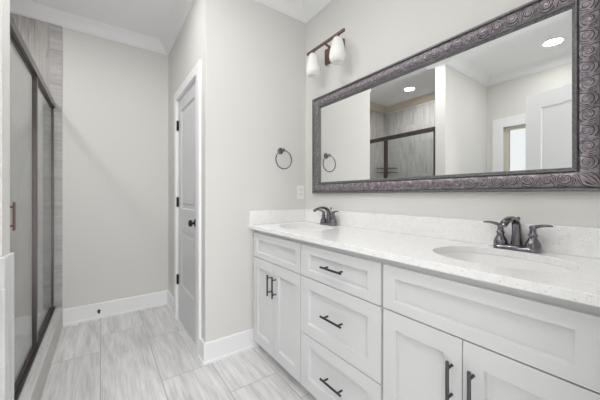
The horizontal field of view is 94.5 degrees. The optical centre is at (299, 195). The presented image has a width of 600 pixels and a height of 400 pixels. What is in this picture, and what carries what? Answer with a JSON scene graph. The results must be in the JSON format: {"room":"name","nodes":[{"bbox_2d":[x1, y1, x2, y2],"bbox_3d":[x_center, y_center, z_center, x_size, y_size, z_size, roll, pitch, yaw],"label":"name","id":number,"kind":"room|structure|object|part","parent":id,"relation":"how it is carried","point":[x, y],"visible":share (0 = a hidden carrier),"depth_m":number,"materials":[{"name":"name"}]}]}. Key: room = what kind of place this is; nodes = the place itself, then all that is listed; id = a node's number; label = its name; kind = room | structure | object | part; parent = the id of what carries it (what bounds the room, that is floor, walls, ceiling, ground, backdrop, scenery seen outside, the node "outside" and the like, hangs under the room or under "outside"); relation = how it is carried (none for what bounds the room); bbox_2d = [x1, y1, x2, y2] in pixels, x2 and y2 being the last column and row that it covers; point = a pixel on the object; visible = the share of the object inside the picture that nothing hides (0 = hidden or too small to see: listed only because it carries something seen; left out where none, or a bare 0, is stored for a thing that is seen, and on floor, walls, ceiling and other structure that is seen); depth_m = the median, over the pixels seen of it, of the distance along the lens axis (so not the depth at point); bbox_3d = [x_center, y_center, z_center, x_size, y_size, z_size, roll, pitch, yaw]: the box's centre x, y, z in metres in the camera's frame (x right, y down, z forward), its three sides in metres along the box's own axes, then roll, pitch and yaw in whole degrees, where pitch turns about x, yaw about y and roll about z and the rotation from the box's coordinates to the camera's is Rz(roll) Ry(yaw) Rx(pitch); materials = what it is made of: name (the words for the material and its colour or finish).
{"room":"bathroom","nodes":[
{"label":"bathroom","id":0,"kind":"room"},
{"bbox_2d":[0,0,9,257],"bbox_3d":[-1.704,-0.209,0.786,1.218,2.687,0.115,0,0,-36],"label":"wall","id":1,"kind":"structure","parent":0,"point":[4,4],"depth_m":1.12,"materials":[{"name":"white paint"}]},
{"bbox_2d":[0,252,13,399],"bbox_3d":[-1.641,0.690,0.808,1.117,0.889,0.152,0,0,-36],"label":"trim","id":2,"kind":"structure","parent":1,"relation":"attached to","point":[7,261],"depth_m":1.11,"materials":[{"name":"white wood"}]},
{"bbox_2d":[14,307,62,399],"bbox_3d":[-1.688,1.051,1.771,0.130,0.166,1.468,0,0,-36],"label":"trim","id":3,"kind":"structure","parent":1,"relation":"attached to","point":[30,383],"depth_m":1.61,"materials":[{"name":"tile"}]},
{"bbox_2d":[10,14,55,399],"bbox_3d":[-1.688,0.086,1.771,0.049,1.764,1.468,0,0,-36],"label":"shower enclosure","id":4,"kind":"object","parent":3,"relation":"on","point":[38,104],"visible":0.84,"depth_m":1.72,"materials":[{"name":"brown metal"}]},
{"bbox_3d":[-1.297,0.096,1.247,0.022,0.130,0.018,0,0,-36],"label":"handle","id":5,"kind":"part","parent":4,"relation":"part of","materials":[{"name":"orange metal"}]},
{"bbox_3d":[-1.467,0.093,1.459,0.006,1.663,0.642,0,0,-36],"label":"door pane","id":6,"kind":"part","parent":4,"relation":"part of","materials":[{"name":"clear glass"}]},
{"bbox_3d":[-1.667,0.093,1.744,0.026,1.668,0.054,0,0,-36],"label":"post","id":7,"kind":"part","parent":4,"relation":"part of","materials":[{"name":"brown metal"}]},
{"bbox_3d":[-1.893,0.088,2.056,0.006,1.678,0.717,0,0,-36],"label":"fixed pane","id":8,"kind":"part","parent":4,"relation":"part of","materials":[{"name":"clear glass"}]},
{"bbox_2d":[62,27,167,308],"bbox_3d":[-2.224,-0.209,2.375,2.221,2.687,0.115,0,0,-36],"label":"wall","id":9,"kind":"structure","parent":0,"point":[115,94],"depth_m":2.63,"materials":[{"name":"white paint"}]},
{"bbox_2d":[10,13,49,335],"bbox_3d":[-2.538,-0.165,2.074,0.998,2.598,0.010,0,0,-36],"label":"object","id":10,"kind":"structure","parent":9,"relation":"attached to","point":[35,34],"depth_m":2.25,"materials":[{"name":"beige tile"}]},
{"bbox_2d":[50,23,61,307],"bbox_3d":[-2.099,-0.165,2.387,0.080,2.598,0.011,0,0,-36],"label":"trim","id":11,"kind":"structure","parent":9,"relation":"attached to","point":[55,30],"depth_m":2.39,"materials":[{"name":"tile"}]},
{"bbox_2d":[63,290,173,325],"bbox_3d":[-1.622,1.065,2.516,0.846,0.141,0.356,0,0,-36],"label":"baseboard","id":12,"kind":"structure","parent":9,"relation":"attached to","point":[79,314],"depth_m":2.63,"materials":[{"name":"white paint"}]},
{"bbox_2d":[26,0,303,38],"bbox_3d":[-0.934,-1.593,1.297,3.066,0.080,3.370,0,0,-36],"label":"ceiling","id":13,"kind":"structure","parent":0,"point":[144,17],"depth_m":2.34,"materials":[{"name":"white paint"}]},
{"bbox_2d":[14,305,316,399],"bbox_3d":[-0.934,1.174,1.297,3.066,0.080,3.370,0,0,-36],"label":"floor","id":14,"kind":"structure","parent":0,"point":[145,354],"depth_m":1.81,"materials":[{"name":"grey tile"}]},
{"bbox_2d":[254,230,302,382],"bbox_3d":[0.014,0.691,1.951,0.532,0.886,0.604,0,0,-36],"label":"base cabinet","id":15,"kind":"object","parent":14,"relation":"on","point":[277,258],"visible":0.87,"depth_m":1.77,"materials":[{"name":"white paint"}]},
{"bbox_3d":[-0.251,0.761,1.943,0.019,0.617,0.293,0,0,-36],"label":"door","id":16,"kind":"part","parent":15,"relation":"part of","materials":[{"name":"white paint"}]},
{"bbox_3d":[-0.206,0.594,1.833,0.036,0.138,0.011,0,0,-36],"label":"handle","id":17,"kind":"part","parent":15,"relation":"part of","materials":[{"name":"grey metal"}]},
{"bbox_3d":[-0.169,0.594,1.781,0.036,0.138,0.011,0,0,-36],"label":"handle","id":18,"kind":"part","parent":15,"relation":"part of","materials":[{"name":"grey metal"}]},
{"bbox_3d":[-0.078,0.761,1.700,0.019,0.617,0.298,0,0,-36],"label":"door","id":19,"kind":"part","parent":15,"relation":"part of","materials":[{"name":"white paint"}]},
{"bbox_2d":[249,209,599,307],"bbox_3d":[0.377,0.181,1.450,0.524,0.132,1.863,0,0,-36],"label":"countertop","id":20,"kind":"structure","parent":15,"relation":"on","point":[418,241],"depth_m":1.16,"materials":[{"name":"white stone"}]},
{"bbox_2d":[286,227,327,230],"bbox_3d":[0.042,0.324,1.930,0.362,0.154,0.456,0,0,-36],"label":"sink","id":21,"kind":"object","parent":20,"relation":"in","point":[294,228],"visible":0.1,"depth_m":2.12,"materials":[{"name":"white ceramic"}]},
{"bbox_2d":[313,206,338,225],"bbox_3d":[0.189,0.151,2.038,0.181,0.137,0.181,0,0,5],"label":"faucet","id":22,"kind":"object","parent":20,"relation":"on","point":[330,221],"visible":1,"depth_m":2.02,"materials":[{"name":"black metal"}]},
{"bbox_3d":[0.164,0.144,2.010,0.162,0.123,0.042,0,0,-36],"label":"spout","id":23,"kind":"part","parent":22,"relation":"part of","materials":[{"name":"grey metal"}]},
{"bbox_3d":[0.177,0.163,2.085,0.051,0.090,0.051,0,0,-36],"label":"handle","id":24,"kind":"part","parent":22,"relation":"part of","materials":[{"name":"grey metal"}]},
{"bbox_3d":[0.208,0.210,2.041,0.056,0.020,0.160,0,0,-36],"label":"plate","id":25,"kind":"part","parent":22,"relation":"part of","materials":[{"name":"grey metal"}]},
{"bbox_3d":[0.239,0.163,1.998,0.051,0.090,0.051,0,0,-36],"label":"handle","id":26,"kind":"part","parent":22,"relation":"part of","materials":[{"name":"grey metal"}]},
{"bbox_2d":[439,252,571,271],"bbox_3d":[0.708,0.324,0.999,0.362,0.154,0.456,0,0,-36],"label":"sink","id":27,"kind":"object","parent":20,"relation":"in","point":[487,259],"visible":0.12,"depth_m":1.12,"materials":[{"name":"white ceramic"}]},
{"bbox_2d":[483,216,553,252],"bbox_3d":[0.851,0.151,1.112,0.181,0.137,0.181,0,0,5],"label":"faucet","id":28,"kind":"object","parent":20,"relation":"on","point":[532,245],"visible":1,"depth_m":1.10,"materials":[{"name":"black metal"}]},
{"bbox_3d":[0.821,0.122,1.179,0.068,0.025,0.021,0,0,45],"label":"lever","id":29,"kind":"part","parent":28,"relation":"part of","materials":[{"name":"grey metal"}]},
{"bbox_3d":[0.839,0.163,1.159,0.051,0.090,0.051,0,0,-36],"label":"handle","id":30,"kind":"part","parent":28,"relation":"part of","materials":[{"name":"grey metal"}]},
{"bbox_3d":[0.826,0.144,1.084,0.162,0.123,0.042,0,0,-36],"label":"spout","id":31,"kind":"part","parent":28,"relation":"part of","materials":[{"name":"grey metal"}]},
{"bbox_3d":[0.870,0.210,1.116,0.056,0.020,0.160,0,0,-36],"label":"plate","id":32,"kind":"part","parent":28,"relation":"part of","materials":[{"name":"grey metal"}]},
{"bbox_3d":[0.901,0.163,1.072,0.051,0.090,0.051,0,0,-36],"label":"handle","id":33,"kind":"part","parent":28,"relation":"part of","materials":[{"name":"grey metal"}]},
{"bbox_3d":[0.914,0.122,1.048,0.021,0.025,0.068,0,0,-26],"label":"lever","id":34,"kind":"part","parent":28,"relation":"part of","materials":[{"name":"grey metal"}]},
{"bbox_2d":[301,241,384,399],"bbox_3d":[0.353,0.691,1.478,0.532,0.886,0.559,0,0,-36],"label":"base cabinet","id":35,"kind":"object","parent":14,"relation":"on","point":[342,307],"visible":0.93,"depth_m":1.31,"materials":[{"name":"white paint"}]},
{"bbox_3d":[0.153,0.917,1.332,0.036,0.011,0.145,0,0,-36],"label":"handle","id":36,"kind":"part","parent":35,"relation":"part of","materials":[{"name":"grey metal"}]},
{"bbox_3d":[0.153,0.605,1.332,0.036,0.011,0.145,0,0,-36],"label":"handle","id":37,"kind":"part","parent":35,"relation":"part of","materials":[{"name":"grey metal"}]},
{"bbox_3d":[0.153,0.359,1.332,0.036,0.011,0.145,0,0,-36],"label":"handle","id":38,"kind":"part","parent":35,"relation":"part of","materials":[{"name":"grey metal"}]},
{"bbox_3d":[0.173,0.920,1.350,0.019,0.300,0.552,0,0,-36],"label":"drawer","id":39,"kind":"part","parent":35,"relation":"part of","materials":[{"name":"white paint"}]},
{"bbox_3d":[0.173,0.609,1.350,0.019,0.312,0.552,0,0,-36],"label":"drawer","id":40,"kind":"part","parent":35,"relation":"part of","materials":[{"name":"white paint"}]},
{"bbox_3d":[0.173,0.362,1.350,0.019,0.171,0.552,0,0,-36],"label":"drawer","id":41,"kind":"part","parent":35,"relation":"part of","materials":[{"name":"white paint"}]},
{"bbox_2d":[383,259,599,399],"bbox_3d":[0.695,0.691,1.000,0.532,0.886,0.614,0,0,-36],"label":"base cabinet","id":42,"kind":"object","parent":14,"relation":"on","point":[446,336],"visible":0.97,"depth_m":0.83,"materials":[{"name":"white paint"}]},
{"bbox_3d":[0.427,0.761,0.994,0.019,0.617,0.298,0,0,-36],"label":"door","id":43,"kind":"part","parent":42,"relation":"part of","materials":[{"name":"white paint"}]},
{"bbox_3d":[0.475,0.594,0.882,0.036,0.138,0.011,0,0,-36],"label":"handle","id":44,"kind":"part","parent":42,"relation":"part of","materials":[{"name":"grey metal"}]},
{"bbox_3d":[0.512,0.594,0.830,0.036,0.138,0.011,0,0,-36],"label":"handle","id":45,"kind":"part","parent":42,"relation":"part of","materials":[{"name":"grey metal"}]},
{"bbox_3d":[0.604,0.761,0.747,0.019,0.617,0.303,0,0,-36],"label":"door","id":46,"kind":"part","parent":42,"relation":"part of","materials":[{"name":"white paint"}]},
{"bbox_2d":[168,0,221,342],"bbox_3d":[-0.964,-0.209,2.422,0.115,2.687,1.275,0,0,-36],"label":"wall","id":47,"kind":"structure","parent":0,"point":[199,37],"depth_m":1.92,"materials":[{"name":"white paint"}]},
{"bbox_2d":[174,60,200,355],"bbox_3d":[-0.905,0.092,2.300,0.163,2.083,0.828,0,0,-36],"label":"door","id":48,"kind":"structure","parent":47,"relation":"in","point":[187,99],"depth_m":2.27,"materials":[{"name":"white paint"}]},
{"bbox_3d":[-0.914,0.136,2.293,0.035,1.981,0.640,0,0,-36],"label":"panel","id":49,"kind":"part","parent":48,"relation":"part of","materials":[{"name":"white paint"}]},
{"bbox_3d":[-0.801,0.209,2.062,0.055,0.062,0.062,0,0,-36],"label":"knob","id":50,"kind":"part","parent":48,"relation":"part of","materials":[{"name":"black metal"}]},
{"bbox_2d":[222,0,305,336],"bbox_3d":[-0.282,-0.209,2.196,0.730,2.687,0.115,0,0,-36],"label":"wall","id":51,"kind":"structure","parent":0,"point":[264,47],"depth_m":2.07,"materials":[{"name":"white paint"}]},
{"bbox_2d":[10,0,332,54],"bbox_3d":[-0.934,-1.510,1.297,2.836,0.092,3.140,0,0,-36],"label":"trim","id":52,"kind":"structure","parent":51,"relation":"attached to","point":[303,11],"depth_m":2.35,"materials":[{"name":"white paint"}]},
{"bbox_2d":[198,328,259,365],"bbox_3d":[-0.496,1.065,2.014,0.449,0.141,0.114,0,0,-36],"label":"baseboard","id":53,"kind":"structure","parent":51,"relation":"attached to","point":[215,350],"depth_m":1.94,"materials":[{"name":"white paint"}]},
{"bbox_2d":[275,148,291,168],"bbox_3d":[-0.139,-0.291,2.193,0.153,0.176,0.056,0,0,-36],"label":"towel ring","id":54,"kind":"object","parent":51,"relation":"attached to","point":[280,150],"visible":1,"depth_m":2.19,"materials":[{"name":"black metal"}]},
{"bbox_2d":[297,185,303,198],"bbox_3d":[0.006,-0.024,2.326,0.070,0.114,0.008,0,0,-36],"label":"outlet","id":55,"kind":"object","parent":51,"relation":"attached to","point":[300,189],"visible":1,"depth_m":2.32,"materials":[{"name":"white plastic"}]},
{"bbox_2d":[299,188,302,195],"bbox_3d":[0.007,-0.024,2.324,0.034,0.067,0.003,0,0,-36],"label":"receptacle","id":56,"kind":"object","parent":55,"relation":"attached to","point":[300,189],"depth_m":2.32,"materials":[{"name":"white plastic"}]},
{"bbox_2d":[306,0,599,227],"bbox_3d":[0.637,-0.209,1.637,0.115,2.687,2.095,0,0,-36],"label":"wall","id":57,"kind":"structure","parent":0,"point":[378,34],"depth_m":1.57,"materials":[{"name":"white paint"}]},
{"bbox_2d":[306,28,345,77],"bbox_3d":[0.197,-1.009,2.008,0.167,0.218,0.405,0,0,-36],"label":"vanity light","id":58,"kind":"object","parent":57,"relation":"attached to","point":[335,54],"visible":1,"depth_m":1.98,"materials":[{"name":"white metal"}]},
{"bbox_3d":[0.100,-0.985,2.099,0.113,0.168,0.113,0,0,-36],"label":"lamp shade","id":59,"kind":"part","parent":58,"relation":"part of","materials":[{"name":"white glass"}]},
{"bbox_3d":[0.255,-1.060,2.058,0.016,0.117,0.205,0,0,-36],"label":"plate","id":60,"kind":"part","parent":58,"relation":"part of","materials":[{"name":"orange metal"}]},
{"bbox_3d":[0.254,-0.985,1.883,0.113,0.168,0.113,0,0,-36],"label":"lamp shade","id":61,"kind":"part","parent":58,"relation":"part of","materials":[{"name":"white glass"}]},
{"bbox_2d":[305,209,599,258],"bbox_3d":[0.588,0.168,1.589,0.019,0.104,1.843,0,0,-36],"label":"backsplash","id":62,"kind":"structure","parent":57,"relation":"attached to","point":[567,240],"depth_m":1.30,"materials":[{"name":"white stone"}]},
{"bbox_2d":[312,0,599,192],"bbox_3d":[0.574,-0.393,1.596,0.034,0.758,1.612,0,0,-36],"label":"wall mirror","id":63,"kind":"object","parent":57,"relation":"attached to","point":[510,101],"visible":1,"depth_m":1.26,"materials":[{"name":"grey metal"}]}
]}

